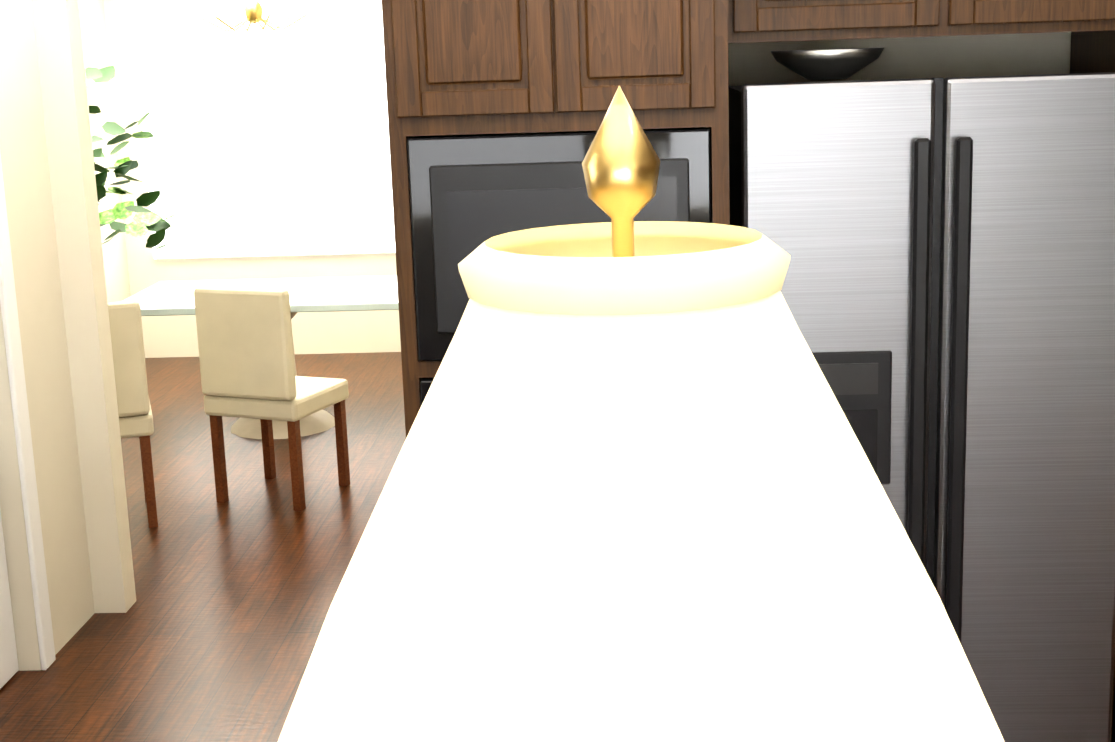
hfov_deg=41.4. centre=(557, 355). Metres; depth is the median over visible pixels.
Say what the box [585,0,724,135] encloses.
upper cabinet
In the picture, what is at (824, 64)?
bowl
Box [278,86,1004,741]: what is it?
lamp
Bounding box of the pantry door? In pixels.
[0,510,18,688]
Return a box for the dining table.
[123,275,398,438]
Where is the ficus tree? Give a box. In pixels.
[85,66,179,249]
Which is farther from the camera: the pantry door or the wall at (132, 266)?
the wall at (132, 266)
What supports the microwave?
in the upper cabinet at (485, 66)
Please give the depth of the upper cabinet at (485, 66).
3.42 m
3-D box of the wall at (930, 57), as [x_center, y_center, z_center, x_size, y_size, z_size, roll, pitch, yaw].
[1.035,-0.361,4.371,3.005,2.900,0.108,-1,12,3]
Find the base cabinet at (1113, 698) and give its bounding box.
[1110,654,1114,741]
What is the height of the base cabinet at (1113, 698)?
0.880 m
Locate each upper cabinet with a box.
[385,0,588,143]
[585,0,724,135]
[721,0,980,47]
[981,0,1114,35]
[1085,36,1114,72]
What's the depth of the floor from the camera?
5.87 m
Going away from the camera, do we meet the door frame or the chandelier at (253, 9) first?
the door frame
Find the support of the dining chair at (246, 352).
on the floor
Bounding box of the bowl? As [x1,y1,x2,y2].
[771,48,883,79]
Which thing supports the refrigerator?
on the floor
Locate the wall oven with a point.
(425, 384)
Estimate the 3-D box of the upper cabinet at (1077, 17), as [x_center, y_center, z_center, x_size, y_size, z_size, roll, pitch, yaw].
[1.189,-1.042,3.850,0.613,0.394,0.610,-1,12,3]
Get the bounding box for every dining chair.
[108,300,157,527]
[194,286,349,510]
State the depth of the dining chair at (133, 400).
6.36 m
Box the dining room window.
[131,0,394,258]
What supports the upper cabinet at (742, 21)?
attached to the wall at (930, 57)
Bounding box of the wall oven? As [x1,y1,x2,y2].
[420,377,434,405]
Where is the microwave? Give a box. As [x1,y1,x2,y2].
[407,127,710,360]
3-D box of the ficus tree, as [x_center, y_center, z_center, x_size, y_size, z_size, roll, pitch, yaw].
[-2.451,-0.381,7.100,1.250,2.058,1.180,-1,12,3]
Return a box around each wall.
[0,0,94,670]
[32,0,135,612]
[78,0,133,302]
[106,0,400,357]
[728,32,1070,85]
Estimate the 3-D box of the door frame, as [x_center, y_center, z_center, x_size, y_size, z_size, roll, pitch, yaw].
[-1.811,0.073,4.382,0.019,2.235,1.050,-1,12,3]
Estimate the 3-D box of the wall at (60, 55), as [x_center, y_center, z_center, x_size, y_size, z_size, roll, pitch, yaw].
[-1.183,-0.475,5.281,1.510,2.900,0.120,-1,12,3]
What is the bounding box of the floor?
[0,352,405,741]
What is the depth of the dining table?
8.09 m
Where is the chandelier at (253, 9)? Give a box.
[197,0,307,31]
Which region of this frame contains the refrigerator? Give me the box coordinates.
[728,72,1114,741]
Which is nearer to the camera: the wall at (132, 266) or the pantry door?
the pantry door
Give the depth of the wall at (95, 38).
9.80 m
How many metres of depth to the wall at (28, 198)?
5.07 m
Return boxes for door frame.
[0,154,55,669]
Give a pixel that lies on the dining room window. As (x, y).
(267, 141)

